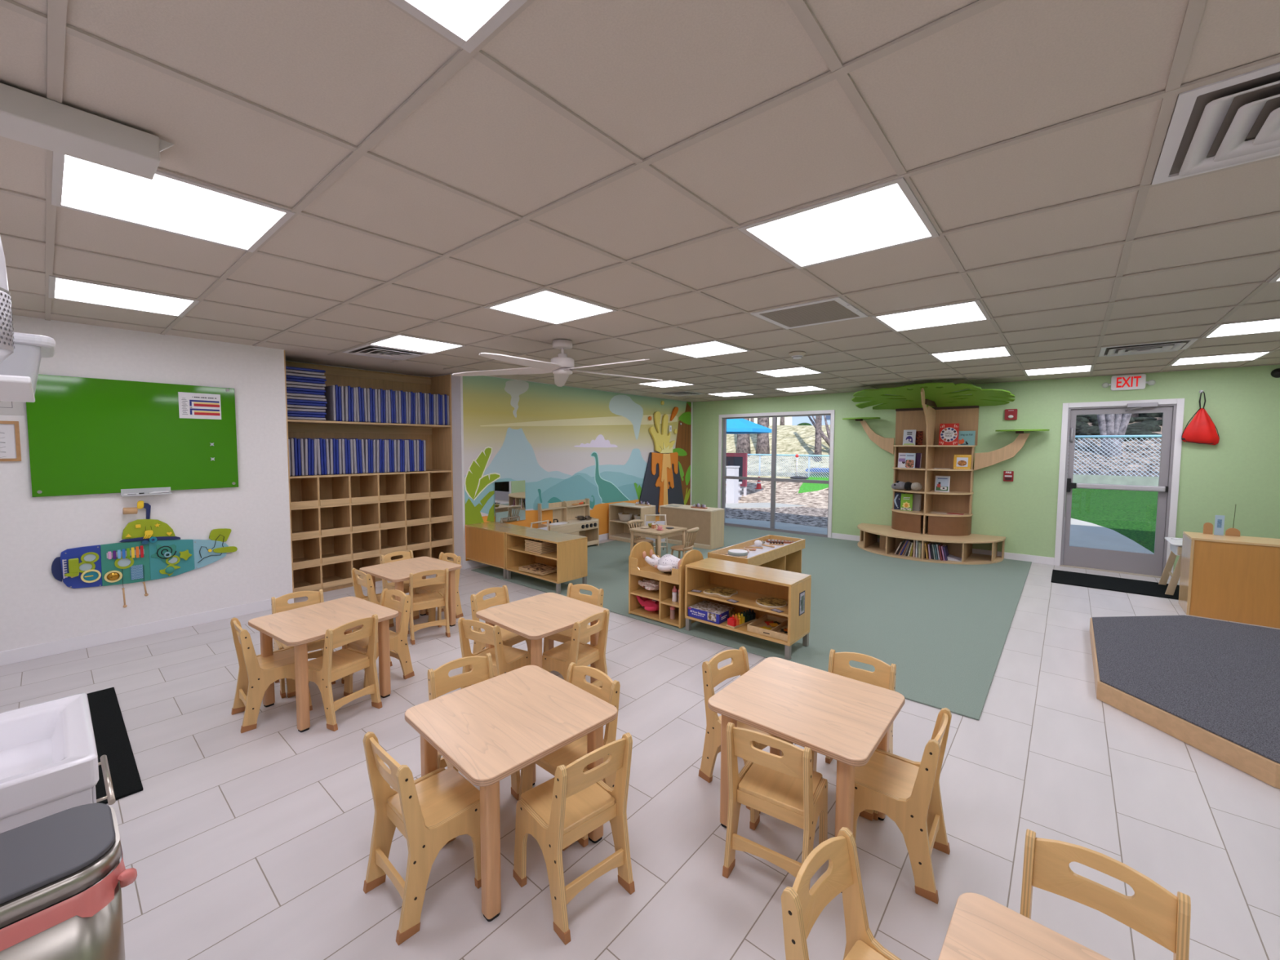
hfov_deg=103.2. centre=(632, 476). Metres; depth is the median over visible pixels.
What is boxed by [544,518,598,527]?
countertop
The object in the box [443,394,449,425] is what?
mat
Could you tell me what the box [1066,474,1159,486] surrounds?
wall
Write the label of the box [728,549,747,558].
drum
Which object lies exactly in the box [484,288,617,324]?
recessed light
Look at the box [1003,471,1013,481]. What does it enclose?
station
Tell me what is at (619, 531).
shelf
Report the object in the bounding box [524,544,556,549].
tray
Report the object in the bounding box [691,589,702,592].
picture card
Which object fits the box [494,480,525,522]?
wall mirror
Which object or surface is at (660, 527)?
cup
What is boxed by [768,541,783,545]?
bar
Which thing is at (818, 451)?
tree
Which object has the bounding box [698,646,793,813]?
child chair
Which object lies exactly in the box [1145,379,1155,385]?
lamp
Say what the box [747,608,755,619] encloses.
peg
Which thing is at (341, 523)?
shelf unit
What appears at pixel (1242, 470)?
wall
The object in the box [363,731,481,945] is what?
child chair
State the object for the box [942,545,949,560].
book
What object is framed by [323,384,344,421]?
mat
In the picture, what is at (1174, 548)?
tub
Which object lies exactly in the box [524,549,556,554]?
tray
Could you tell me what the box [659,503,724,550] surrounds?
shelf
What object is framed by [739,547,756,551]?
shaker
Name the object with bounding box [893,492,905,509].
picture book
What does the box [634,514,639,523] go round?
rope basket
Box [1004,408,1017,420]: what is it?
fire alarm strobe
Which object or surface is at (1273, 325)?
recessed light
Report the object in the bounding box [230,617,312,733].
child chair
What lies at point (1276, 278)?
recessed light
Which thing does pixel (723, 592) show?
puzzle
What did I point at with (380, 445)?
mat
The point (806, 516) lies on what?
mulch bed
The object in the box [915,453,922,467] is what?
picture book
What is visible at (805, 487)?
turf patch
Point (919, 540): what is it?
book
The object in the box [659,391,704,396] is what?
ceiling vent
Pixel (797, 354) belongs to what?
smoke detector
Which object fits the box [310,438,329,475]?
mat
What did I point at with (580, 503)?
food
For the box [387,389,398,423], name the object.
mat
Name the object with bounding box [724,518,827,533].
strip
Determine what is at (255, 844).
floor
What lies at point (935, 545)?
book
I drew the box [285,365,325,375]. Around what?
mat
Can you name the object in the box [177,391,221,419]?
chart
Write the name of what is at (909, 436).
picture book
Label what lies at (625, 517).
rope basket
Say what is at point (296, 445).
mat
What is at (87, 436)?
board
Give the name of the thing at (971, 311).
recessed light
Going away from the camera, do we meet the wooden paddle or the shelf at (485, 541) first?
the wooden paddle
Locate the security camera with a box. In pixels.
[1271,368,1279,377]
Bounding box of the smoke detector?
[788,351,805,359]
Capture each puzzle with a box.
[518,563,556,573]
[518,568,556,575]
[702,586,737,597]
[755,597,786,608]
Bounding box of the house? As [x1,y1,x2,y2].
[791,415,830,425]
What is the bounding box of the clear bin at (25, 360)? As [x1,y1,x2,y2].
[0,332,55,395]
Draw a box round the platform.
[1089,615,1279,788]
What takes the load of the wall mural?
attached to the wall at (36, 607)
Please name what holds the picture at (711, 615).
attached to the box at (707, 611)
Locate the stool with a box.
[1158,537,1182,595]
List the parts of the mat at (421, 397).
cushion panel, cushion panel, cushion panel, cushion panel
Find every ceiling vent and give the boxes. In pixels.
[342,344,430,359]
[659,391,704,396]
[750,297,867,328]
[1098,338,1198,356]
[1151,62,1279,185]
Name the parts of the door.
closer arm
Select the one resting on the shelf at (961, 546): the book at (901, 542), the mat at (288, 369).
the book at (901, 542)
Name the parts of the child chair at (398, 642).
panel, seat, panel, backrest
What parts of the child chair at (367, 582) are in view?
backrest, seat, panel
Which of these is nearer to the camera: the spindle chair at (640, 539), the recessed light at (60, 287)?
the recessed light at (60, 287)
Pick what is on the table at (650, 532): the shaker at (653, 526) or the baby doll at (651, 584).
the shaker at (653, 526)
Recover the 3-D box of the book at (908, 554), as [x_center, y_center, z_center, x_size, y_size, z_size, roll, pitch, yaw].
[3.904,1.012,7.092,0.057,0.199,0.191,3,4,41]
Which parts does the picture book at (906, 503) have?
stem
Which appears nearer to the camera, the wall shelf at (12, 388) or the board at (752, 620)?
the wall shelf at (12, 388)
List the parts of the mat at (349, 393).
cushion panel, cushion panel, cushion panel, cushion panel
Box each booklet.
[931,511,947,514]
[946,512,964,515]
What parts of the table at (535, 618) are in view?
leg, leg, leg, leg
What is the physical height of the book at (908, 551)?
0.197 m
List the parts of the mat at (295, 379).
cushion panel, cushion panel, cushion panel, cushion panel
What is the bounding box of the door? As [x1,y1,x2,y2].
[1053,398,1184,579]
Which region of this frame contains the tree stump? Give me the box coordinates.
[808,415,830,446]
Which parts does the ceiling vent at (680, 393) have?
frame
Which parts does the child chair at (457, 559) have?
panel, seat, panel, backrest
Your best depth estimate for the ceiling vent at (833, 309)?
3.39 m
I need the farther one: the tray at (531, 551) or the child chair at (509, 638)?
the tray at (531, 551)
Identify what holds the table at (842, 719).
on the floor
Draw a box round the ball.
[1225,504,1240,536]
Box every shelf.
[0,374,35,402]
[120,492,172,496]
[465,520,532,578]
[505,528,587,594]
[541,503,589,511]
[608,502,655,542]
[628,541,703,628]
[630,587,659,600]
[630,606,679,626]
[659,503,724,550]
[660,595,679,608]
[684,557,811,660]
[857,523,1005,564]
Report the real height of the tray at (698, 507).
0.016 m
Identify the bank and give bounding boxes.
[1066,417,1162,476]
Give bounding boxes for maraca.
[754,539,774,547]
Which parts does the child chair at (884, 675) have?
panel, backrest, panel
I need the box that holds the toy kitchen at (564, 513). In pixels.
[537,497,599,545]
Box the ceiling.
[0,0,1279,401]
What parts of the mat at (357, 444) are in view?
cushion panel, cushion panel, cushion panel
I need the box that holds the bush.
[797,422,811,425]
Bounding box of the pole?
[790,453,808,479]
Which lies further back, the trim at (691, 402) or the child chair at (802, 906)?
the trim at (691, 402)
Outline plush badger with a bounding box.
[891,480,922,490]
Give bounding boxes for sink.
[0,693,115,833]
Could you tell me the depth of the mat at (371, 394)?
5.64 m
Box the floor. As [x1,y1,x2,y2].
[0,538,1279,959]
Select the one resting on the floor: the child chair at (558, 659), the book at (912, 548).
the child chair at (558, 659)
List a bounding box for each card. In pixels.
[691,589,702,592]
[726,599,737,603]
[771,608,783,613]
[1213,515,1224,535]
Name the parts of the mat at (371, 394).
cushion panel, cushion panel, cushion panel, cushion panel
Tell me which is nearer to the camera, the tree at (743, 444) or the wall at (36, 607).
the wall at (36, 607)
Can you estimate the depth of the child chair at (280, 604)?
3.34 m
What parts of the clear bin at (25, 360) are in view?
lid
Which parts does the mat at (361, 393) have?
cushion panel, cushion panel, cushion panel, cushion panel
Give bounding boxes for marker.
[123,493,144,494]
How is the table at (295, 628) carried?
on the floor
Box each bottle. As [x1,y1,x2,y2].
[670,605,675,619]
[671,586,677,601]
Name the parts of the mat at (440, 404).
cushion panel, cushion panel, cushion panel, cushion panel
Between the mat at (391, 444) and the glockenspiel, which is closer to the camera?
the glockenspiel
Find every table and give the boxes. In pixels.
[248,595,398,732]
[359,556,462,632]
[404,665,617,921]
[475,592,606,687]
[628,524,687,557]
[707,534,805,573]
[707,657,905,893]
[937,892,1111,959]
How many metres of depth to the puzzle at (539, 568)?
5.68 m
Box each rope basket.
[617,512,632,521]
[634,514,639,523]
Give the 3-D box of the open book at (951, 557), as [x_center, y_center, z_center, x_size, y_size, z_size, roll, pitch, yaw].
[4.330,1.096,6.843,0.240,0.060,0.200,3,4,41]
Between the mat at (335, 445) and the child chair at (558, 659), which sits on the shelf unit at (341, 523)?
the mat at (335, 445)
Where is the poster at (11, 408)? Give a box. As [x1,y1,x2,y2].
[0,400,24,415]
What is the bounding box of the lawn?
[1065,487,1158,553]
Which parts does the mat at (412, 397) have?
cushion panel, cushion panel, cushion panel, cushion panel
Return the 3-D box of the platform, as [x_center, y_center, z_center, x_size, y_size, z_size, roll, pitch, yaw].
[4.239,1.328,2.977,2.280,0.121,2.715,3,4,41]
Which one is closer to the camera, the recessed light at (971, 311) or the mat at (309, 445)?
the recessed light at (971, 311)
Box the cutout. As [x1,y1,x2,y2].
[639,400,684,514]
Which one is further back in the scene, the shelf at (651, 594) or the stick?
the stick
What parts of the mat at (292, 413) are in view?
cushion panel, cushion panel, cushion panel, cushion panel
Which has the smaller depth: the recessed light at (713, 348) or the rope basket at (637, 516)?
the recessed light at (713, 348)
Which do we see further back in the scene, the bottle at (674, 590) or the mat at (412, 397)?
the mat at (412, 397)
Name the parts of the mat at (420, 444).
cushion panel, cushion panel, cushion panel, cushion panel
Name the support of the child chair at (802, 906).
on the floor
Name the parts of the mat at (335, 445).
cushion panel, cushion panel, cushion panel, cushion panel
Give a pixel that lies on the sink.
(49, 763)
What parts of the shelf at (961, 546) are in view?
panel, panel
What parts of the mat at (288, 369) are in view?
cushion panel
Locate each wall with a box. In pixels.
[0,315,692,651]
[691,364,1279,571]
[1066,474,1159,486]
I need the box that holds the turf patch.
[798,471,828,493]
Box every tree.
[735,417,751,456]
[755,417,769,456]
[779,417,784,425]
[813,415,822,462]
[1096,413,1131,456]
[1131,413,1138,417]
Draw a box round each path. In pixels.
[725,502,808,508]
[1062,518,1153,553]
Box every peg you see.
[727,617,736,626]
[732,614,739,625]
[734,613,742,624]
[737,613,744,623]
[739,611,747,622]
[742,610,750,621]
[745,609,752,620]
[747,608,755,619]
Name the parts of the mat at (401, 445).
cushion panel, cushion panel, cushion panel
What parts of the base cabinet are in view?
panel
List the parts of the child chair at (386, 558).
panel, backrest, seat, panel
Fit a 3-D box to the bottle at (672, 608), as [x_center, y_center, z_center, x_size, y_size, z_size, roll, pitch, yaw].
[0.347,1.182,4.436,0.044,0.133,0.045,3,4,41]
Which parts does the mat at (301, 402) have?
cushion panel, cushion panel, cushion panel, cushion panel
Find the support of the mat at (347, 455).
on the shelf unit at (341, 523)
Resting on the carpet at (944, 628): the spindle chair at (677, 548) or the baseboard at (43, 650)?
the spindle chair at (677, 548)
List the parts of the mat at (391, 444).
cushion panel, cushion panel, cushion panel, cushion panel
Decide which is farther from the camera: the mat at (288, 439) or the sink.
the mat at (288, 439)
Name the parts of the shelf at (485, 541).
panel, shelf, panel, leg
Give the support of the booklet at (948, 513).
on the bookcase at (923, 407)
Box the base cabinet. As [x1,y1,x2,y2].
[1177,531,1279,628]
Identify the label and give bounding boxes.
[799,591,804,615]
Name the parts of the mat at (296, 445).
cushion panel, cushion panel, cushion panel, cushion panel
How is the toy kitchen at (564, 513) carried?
on the carpet at (944, 628)
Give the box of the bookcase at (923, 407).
[842,382,1049,536]
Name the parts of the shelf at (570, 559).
leg, panel, shelf, panel, shelf, leg, panel, leg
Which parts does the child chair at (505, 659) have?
panel, backrest, seat, panel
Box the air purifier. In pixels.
[0,236,14,362]
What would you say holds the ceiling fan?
hanging from the ceiling
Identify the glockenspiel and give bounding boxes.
[766,538,794,543]
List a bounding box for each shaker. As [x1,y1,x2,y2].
[651,523,655,528]
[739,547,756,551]
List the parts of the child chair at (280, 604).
panel, backrest, seat, panel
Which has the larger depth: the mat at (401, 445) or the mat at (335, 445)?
the mat at (401, 445)
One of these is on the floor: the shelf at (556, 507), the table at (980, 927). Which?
the table at (980, 927)
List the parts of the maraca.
handle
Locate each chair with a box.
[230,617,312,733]
[271,589,335,697]
[307,613,382,731]
[341,587,414,695]
[351,568,408,634]
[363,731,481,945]
[380,550,429,615]
[408,568,450,644]
[413,551,463,622]
[427,653,519,799]
[457,617,530,688]
[470,585,530,654]
[513,732,635,945]
[518,662,620,851]
[530,520,548,529]
[542,582,604,652]
[542,608,609,688]
[626,519,654,551]
[671,527,698,559]
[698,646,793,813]
[722,722,827,889]
[781,826,901,959]
[811,648,896,820]
[853,707,951,903]
[1019,828,1191,959]
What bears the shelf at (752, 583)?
on the carpet at (944, 628)
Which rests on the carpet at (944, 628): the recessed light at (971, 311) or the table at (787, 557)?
the table at (787, 557)
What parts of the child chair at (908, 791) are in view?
seat, panel, panel, backrest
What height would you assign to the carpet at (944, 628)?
0.010 m
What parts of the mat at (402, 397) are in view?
cushion panel, cushion panel, cushion panel, cushion panel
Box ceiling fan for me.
[452,339,662,386]
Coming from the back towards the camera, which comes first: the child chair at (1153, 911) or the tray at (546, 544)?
the tray at (546, 544)
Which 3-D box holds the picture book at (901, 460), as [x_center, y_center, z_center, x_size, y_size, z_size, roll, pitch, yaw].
[4.035,-0.235,7.566,0.130,0.222,0.048,3,4,41]
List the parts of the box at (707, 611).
lid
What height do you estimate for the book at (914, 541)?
0.238 m
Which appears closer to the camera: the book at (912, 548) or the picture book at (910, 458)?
the book at (912, 548)
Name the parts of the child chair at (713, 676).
backrest, panel, seat, panel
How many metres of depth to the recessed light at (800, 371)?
6.03 m
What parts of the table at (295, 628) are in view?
leg, leg, leg, leg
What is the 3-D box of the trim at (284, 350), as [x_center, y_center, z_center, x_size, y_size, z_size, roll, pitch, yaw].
[-3.370,0.027,4.917,0.202,2.440,0.010,3,4,39]
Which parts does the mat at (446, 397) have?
cushion panel, cushion panel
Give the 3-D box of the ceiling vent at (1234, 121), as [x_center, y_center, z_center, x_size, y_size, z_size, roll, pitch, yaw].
[1.781,-0.949,1.304,0.580,0.037,0.580,3,4,41]
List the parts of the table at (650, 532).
leg, leg, leg, leg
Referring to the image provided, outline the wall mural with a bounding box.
[462,375,691,560]
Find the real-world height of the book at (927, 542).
0.215 m
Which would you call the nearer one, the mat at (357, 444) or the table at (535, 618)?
the table at (535, 618)
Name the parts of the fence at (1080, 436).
rail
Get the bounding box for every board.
[26,373,238,497]
[51,500,237,608]
[726,618,756,628]
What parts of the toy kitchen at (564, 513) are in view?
panel, panel, cupboard door, control panel, panel, rail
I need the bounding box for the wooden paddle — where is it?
[1203,522,1213,534]
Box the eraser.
[147,490,168,493]
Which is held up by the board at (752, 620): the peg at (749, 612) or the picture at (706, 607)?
the peg at (749, 612)
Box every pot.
[575,515,583,519]
[582,516,591,519]
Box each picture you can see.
[688,600,733,614]
[707,612,715,622]
[728,608,734,617]
[898,457,905,462]
[935,477,948,490]
[955,457,968,466]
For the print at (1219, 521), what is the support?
attached to the card at (1219, 519)
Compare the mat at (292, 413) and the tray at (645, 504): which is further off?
the tray at (645, 504)
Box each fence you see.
[746,453,829,477]
[1067,435,1161,476]
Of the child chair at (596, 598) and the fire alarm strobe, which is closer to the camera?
the child chair at (596, 598)
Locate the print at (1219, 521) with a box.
[1217,519,1222,528]
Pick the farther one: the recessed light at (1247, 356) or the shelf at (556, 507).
the shelf at (556, 507)
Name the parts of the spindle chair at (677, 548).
seat, rail, crest rail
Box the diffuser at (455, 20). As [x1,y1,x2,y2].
[407,0,507,39]
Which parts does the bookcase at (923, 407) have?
shelf, panel, curved panel, shelf, shelf, shelf, shelf, panel, shelf, curved panel, shelf, shelf, shelf, panel, shelf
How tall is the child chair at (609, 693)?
0.565 m
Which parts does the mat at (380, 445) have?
cushion panel, cushion panel, cushion panel, cushion panel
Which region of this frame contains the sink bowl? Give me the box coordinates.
[549,521,568,524]
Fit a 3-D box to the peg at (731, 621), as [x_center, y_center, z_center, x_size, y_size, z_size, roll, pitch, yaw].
[0.778,1.140,3.979,0.044,0.064,0.068,-3,5,-41]
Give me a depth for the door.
6.21 m
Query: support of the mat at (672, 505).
on the shelf at (709, 521)
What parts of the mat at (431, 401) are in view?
cushion panel, cushion panel, cushion panel, cushion panel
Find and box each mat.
[87,687,143,804]
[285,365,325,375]
[285,372,326,386]
[286,384,325,398]
[286,395,327,409]
[287,408,326,420]
[288,437,304,475]
[288,439,291,475]
[302,438,316,475]
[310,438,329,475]
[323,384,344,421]
[327,438,342,474]
[335,438,353,474]
[343,386,356,422]
[346,438,364,473]
[355,386,367,422]
[363,438,375,473]
[365,387,377,422]
[374,439,386,472]
[377,388,388,422]
[382,439,396,472]
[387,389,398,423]
[391,439,407,471]
[397,390,408,423]
[401,439,416,471]
[407,391,417,424]
[410,439,426,471]
[417,391,427,424]
[426,393,435,424]
[435,393,444,425]
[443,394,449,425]
[665,504,683,506]
[1050,569,1179,599]
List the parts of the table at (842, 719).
leg, leg, leg, leg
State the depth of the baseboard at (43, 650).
4.02 m
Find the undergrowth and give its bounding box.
[1075,413,1162,440]
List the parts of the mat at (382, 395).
cushion panel, cushion panel, cushion panel, cushion panel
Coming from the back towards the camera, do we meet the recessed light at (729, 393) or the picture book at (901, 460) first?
the recessed light at (729, 393)
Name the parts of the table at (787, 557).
leg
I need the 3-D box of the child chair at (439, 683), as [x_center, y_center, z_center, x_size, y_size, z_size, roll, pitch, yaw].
[-0.707,1.133,2.246,0.291,0.565,0.336,-3,4,-40]
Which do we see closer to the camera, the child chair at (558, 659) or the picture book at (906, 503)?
the child chair at (558, 659)
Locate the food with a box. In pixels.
[572,502,585,505]
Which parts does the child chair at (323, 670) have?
panel, seat, backrest, panel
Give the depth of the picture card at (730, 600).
3.96 m
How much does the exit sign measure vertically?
0.180 m
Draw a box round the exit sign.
[1102,373,1155,391]
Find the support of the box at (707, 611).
on the shelf at (752, 583)
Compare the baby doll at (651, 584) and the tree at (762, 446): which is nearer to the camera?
the baby doll at (651, 584)
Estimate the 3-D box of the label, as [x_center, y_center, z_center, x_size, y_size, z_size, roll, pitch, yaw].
[1.262,0.947,3.778,0.003,0.170,0.100,3,4,41]
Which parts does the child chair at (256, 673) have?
backrest, panel, seat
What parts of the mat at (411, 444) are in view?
cushion panel, cushion panel, cushion panel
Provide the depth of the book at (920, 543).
6.92 m
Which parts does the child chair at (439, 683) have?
panel, backrest, panel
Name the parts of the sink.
door, handle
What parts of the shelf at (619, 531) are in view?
panel, shelf, shelf, panel, panel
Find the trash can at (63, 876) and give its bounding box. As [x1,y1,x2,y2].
[0,803,137,959]
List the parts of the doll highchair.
leg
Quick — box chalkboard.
[725,453,747,496]
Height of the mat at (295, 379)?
0.109 m
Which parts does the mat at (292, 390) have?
cushion panel, cushion panel, cushion panel, cushion panel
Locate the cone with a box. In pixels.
[754,476,761,488]
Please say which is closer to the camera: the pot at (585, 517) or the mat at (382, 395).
the mat at (382, 395)
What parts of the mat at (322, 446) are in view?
cushion panel, cushion panel, cushion panel, cushion panel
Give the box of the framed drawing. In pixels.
[0,421,21,461]
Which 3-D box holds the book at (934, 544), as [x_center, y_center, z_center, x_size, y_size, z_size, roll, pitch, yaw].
[4.114,1.021,6.900,0.048,0.205,0.191,3,4,41]
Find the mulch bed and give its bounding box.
[724,506,827,528]
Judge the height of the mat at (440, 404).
0.384 m
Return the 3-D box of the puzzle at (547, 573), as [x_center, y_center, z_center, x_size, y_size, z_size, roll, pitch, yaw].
[-1.046,1.055,5.717,0.400,0.014,0.300,3,4,37]
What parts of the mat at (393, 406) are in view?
cushion panel, cushion panel, cushion panel, cushion panel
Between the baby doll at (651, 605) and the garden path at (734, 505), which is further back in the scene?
the garden path at (734, 505)
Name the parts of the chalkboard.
leg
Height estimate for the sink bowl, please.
0.056 m
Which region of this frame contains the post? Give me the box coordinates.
[725,466,739,503]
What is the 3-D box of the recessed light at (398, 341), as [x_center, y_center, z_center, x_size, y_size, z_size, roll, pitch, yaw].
[-1.912,-1.163,4.481,0.610,0.011,0.610,3,4,41]
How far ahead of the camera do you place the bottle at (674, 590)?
4.39 m
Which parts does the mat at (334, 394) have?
cushion panel, cushion panel, cushion panel, cushion panel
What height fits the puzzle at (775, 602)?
0.010 m
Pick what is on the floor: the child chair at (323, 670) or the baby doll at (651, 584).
the child chair at (323, 670)
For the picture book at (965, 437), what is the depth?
7.12 m
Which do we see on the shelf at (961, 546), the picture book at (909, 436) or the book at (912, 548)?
the book at (912, 548)
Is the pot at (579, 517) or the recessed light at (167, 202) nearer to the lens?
the recessed light at (167, 202)
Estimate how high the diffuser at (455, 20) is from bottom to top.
0.008 m
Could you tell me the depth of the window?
9.24 m
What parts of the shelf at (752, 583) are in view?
leg, panel, shelf, shelf, panel, leg, panel, leg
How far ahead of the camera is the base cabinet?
4.54 m
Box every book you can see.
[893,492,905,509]
[893,540,904,554]
[897,453,906,467]
[897,538,906,554]
[898,539,907,555]
[899,539,910,555]
[900,493,913,511]
[902,429,915,444]
[902,539,912,555]
[904,540,913,555]
[905,453,915,467]
[905,541,912,555]
[907,541,913,556]
[909,542,913,556]
[911,493,921,511]
[912,540,915,557]
[915,431,923,444]
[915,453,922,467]
[915,540,919,557]
[917,540,921,557]
[919,541,921,558]
[924,541,928,559]
[928,542,932,559]
[930,542,933,559]
[932,542,936,559]
[933,542,938,559]
[934,475,950,492]
[936,542,940,559]
[937,544,943,560]
[938,423,959,445]
[941,544,945,560]
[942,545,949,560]
[946,554,961,561]
[953,454,971,469]
[958,431,975,445]
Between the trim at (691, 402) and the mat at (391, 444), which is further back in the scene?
the trim at (691, 402)
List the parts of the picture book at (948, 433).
round panel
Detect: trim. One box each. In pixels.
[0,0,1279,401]
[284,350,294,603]
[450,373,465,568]
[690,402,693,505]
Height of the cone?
0.430 m
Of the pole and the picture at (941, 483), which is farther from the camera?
the pole
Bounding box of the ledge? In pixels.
[120,487,172,496]
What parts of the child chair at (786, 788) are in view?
panel, backrest, seat, panel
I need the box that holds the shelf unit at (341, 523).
[285,360,453,592]
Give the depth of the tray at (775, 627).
3.90 m
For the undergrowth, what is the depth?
15.02 m
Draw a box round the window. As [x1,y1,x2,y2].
[717,409,835,537]
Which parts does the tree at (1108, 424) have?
stem, stem, stem, stem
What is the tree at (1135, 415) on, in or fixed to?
on the bank
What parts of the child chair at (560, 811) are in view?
panel, seat, backrest, panel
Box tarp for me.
[805,467,828,472]
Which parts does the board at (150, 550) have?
nose panel, ratchet rail, slide lever, bow panel, porthole pane, porthole pane, porthole pane, xylophone frame, panel, wave plate, star plate, spiral knob, panel, porthole pane, tail panel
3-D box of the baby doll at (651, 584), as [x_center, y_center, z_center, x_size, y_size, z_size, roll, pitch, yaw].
[0.182,0.995,4.666,0.361,0.118,0.210,3,4,41]
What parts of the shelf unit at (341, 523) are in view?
hanging rail, hanging rail, shelf, shelf, shelf, shelf, shelf, shelf, panel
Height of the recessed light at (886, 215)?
0.011 m
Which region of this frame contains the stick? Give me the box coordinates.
[745,546,763,548]
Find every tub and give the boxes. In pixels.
[0,343,41,395]
[1169,538,1182,555]
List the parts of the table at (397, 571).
leg, leg, leg, leg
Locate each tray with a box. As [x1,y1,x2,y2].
[524,538,549,543]
[524,541,553,546]
[524,542,556,547]
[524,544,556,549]
[524,546,556,551]
[524,547,556,552]
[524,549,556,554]
[635,501,650,506]
[635,503,650,506]
[690,503,707,508]
[690,506,707,508]
[746,613,787,641]
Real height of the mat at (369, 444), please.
0.384 m
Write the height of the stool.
0.539 m
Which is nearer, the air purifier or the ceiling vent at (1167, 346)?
the air purifier
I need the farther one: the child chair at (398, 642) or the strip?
the strip
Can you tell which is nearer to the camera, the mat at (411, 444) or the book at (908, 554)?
the mat at (411, 444)
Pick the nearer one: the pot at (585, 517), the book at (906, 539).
the book at (906, 539)
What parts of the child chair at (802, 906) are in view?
panel, backrest, seat, panel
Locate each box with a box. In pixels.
[0,82,173,179]
[688,600,734,624]
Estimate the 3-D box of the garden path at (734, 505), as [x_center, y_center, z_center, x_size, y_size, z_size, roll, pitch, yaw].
[3.416,0.897,14.395,6.930,0.225,1.831,0,3,-4]
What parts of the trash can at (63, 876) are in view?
lid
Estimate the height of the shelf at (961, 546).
0.304 m
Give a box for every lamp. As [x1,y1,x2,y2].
[1102,382,1111,387]
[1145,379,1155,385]
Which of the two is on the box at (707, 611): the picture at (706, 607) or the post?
the picture at (706, 607)
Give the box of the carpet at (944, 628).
[471,524,1031,719]
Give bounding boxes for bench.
[725,480,742,500]
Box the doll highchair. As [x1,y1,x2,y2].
[644,514,667,553]
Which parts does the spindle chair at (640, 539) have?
crest rail, seat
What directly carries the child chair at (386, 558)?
on the floor
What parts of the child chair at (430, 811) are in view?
backrest, panel, seat, panel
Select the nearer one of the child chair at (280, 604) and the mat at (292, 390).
the child chair at (280, 604)
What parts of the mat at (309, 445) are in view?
cushion panel, cushion panel, cushion panel, cushion panel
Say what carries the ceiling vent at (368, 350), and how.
in the ceiling
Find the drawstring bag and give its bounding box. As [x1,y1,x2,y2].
[1181,391,1219,444]
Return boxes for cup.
[656,524,663,530]
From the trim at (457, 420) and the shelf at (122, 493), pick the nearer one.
the shelf at (122, 493)
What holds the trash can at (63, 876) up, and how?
on the floor
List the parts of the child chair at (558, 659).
panel, seat, backrest, panel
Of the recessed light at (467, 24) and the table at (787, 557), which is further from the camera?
the table at (787, 557)
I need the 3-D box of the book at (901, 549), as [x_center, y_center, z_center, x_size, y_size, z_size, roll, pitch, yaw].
[3.846,0.996,7.180,0.103,0.224,0.191,3,4,41]
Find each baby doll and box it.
[635,595,670,611]
[638,578,659,591]
[642,549,681,572]
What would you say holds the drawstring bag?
hanging from the wall hook
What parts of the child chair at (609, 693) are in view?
panel, seat, backrest, panel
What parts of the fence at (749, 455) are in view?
rail, post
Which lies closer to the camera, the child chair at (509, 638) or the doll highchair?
the child chair at (509, 638)
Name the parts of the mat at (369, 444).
cushion panel, cushion panel, cushion panel, cushion panel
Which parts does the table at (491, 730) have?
leg, leg, leg, leg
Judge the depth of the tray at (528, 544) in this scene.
5.54 m
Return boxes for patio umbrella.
[726,418,771,434]
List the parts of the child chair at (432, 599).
panel, seat, backrest, panel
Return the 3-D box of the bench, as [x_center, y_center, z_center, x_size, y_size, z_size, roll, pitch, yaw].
[2.834,0.490,15.532,0.900,0.660,0.400,3,4,41]
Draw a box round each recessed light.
[48,275,199,317]
[51,151,295,252]
[366,333,466,354]
[389,0,527,53]
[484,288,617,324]
[637,380,694,387]
[659,340,751,358]
[706,391,755,396]
[737,177,939,269]
[753,366,823,377]
[773,386,826,392]
[871,299,991,332]
[928,346,1013,362]
[1022,364,1093,376]
[1168,351,1274,365]
[1201,318,1279,338]
[1267,271,1279,283]
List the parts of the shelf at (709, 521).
panel, shelf, panel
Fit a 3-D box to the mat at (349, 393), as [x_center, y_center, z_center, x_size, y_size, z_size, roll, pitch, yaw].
[-3.166,-0.786,5.568,0.340,0.384,0.109,3,4,39]
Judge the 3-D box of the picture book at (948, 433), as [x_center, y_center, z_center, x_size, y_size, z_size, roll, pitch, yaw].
[4.522,-0.596,7.253,0.236,0.314,0.063,3,4,41]
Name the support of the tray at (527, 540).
on the tray at (546, 544)
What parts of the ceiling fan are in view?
blade, blade, blade, blade, blade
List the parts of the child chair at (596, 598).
panel, seat, backrest, panel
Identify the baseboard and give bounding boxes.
[0,597,293,666]
[463,533,608,568]
[831,533,1180,580]
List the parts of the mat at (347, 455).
cushion panel, cushion panel, cushion panel, cushion panel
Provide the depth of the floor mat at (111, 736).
2.60 m
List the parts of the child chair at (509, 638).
panel, backrest, seat, panel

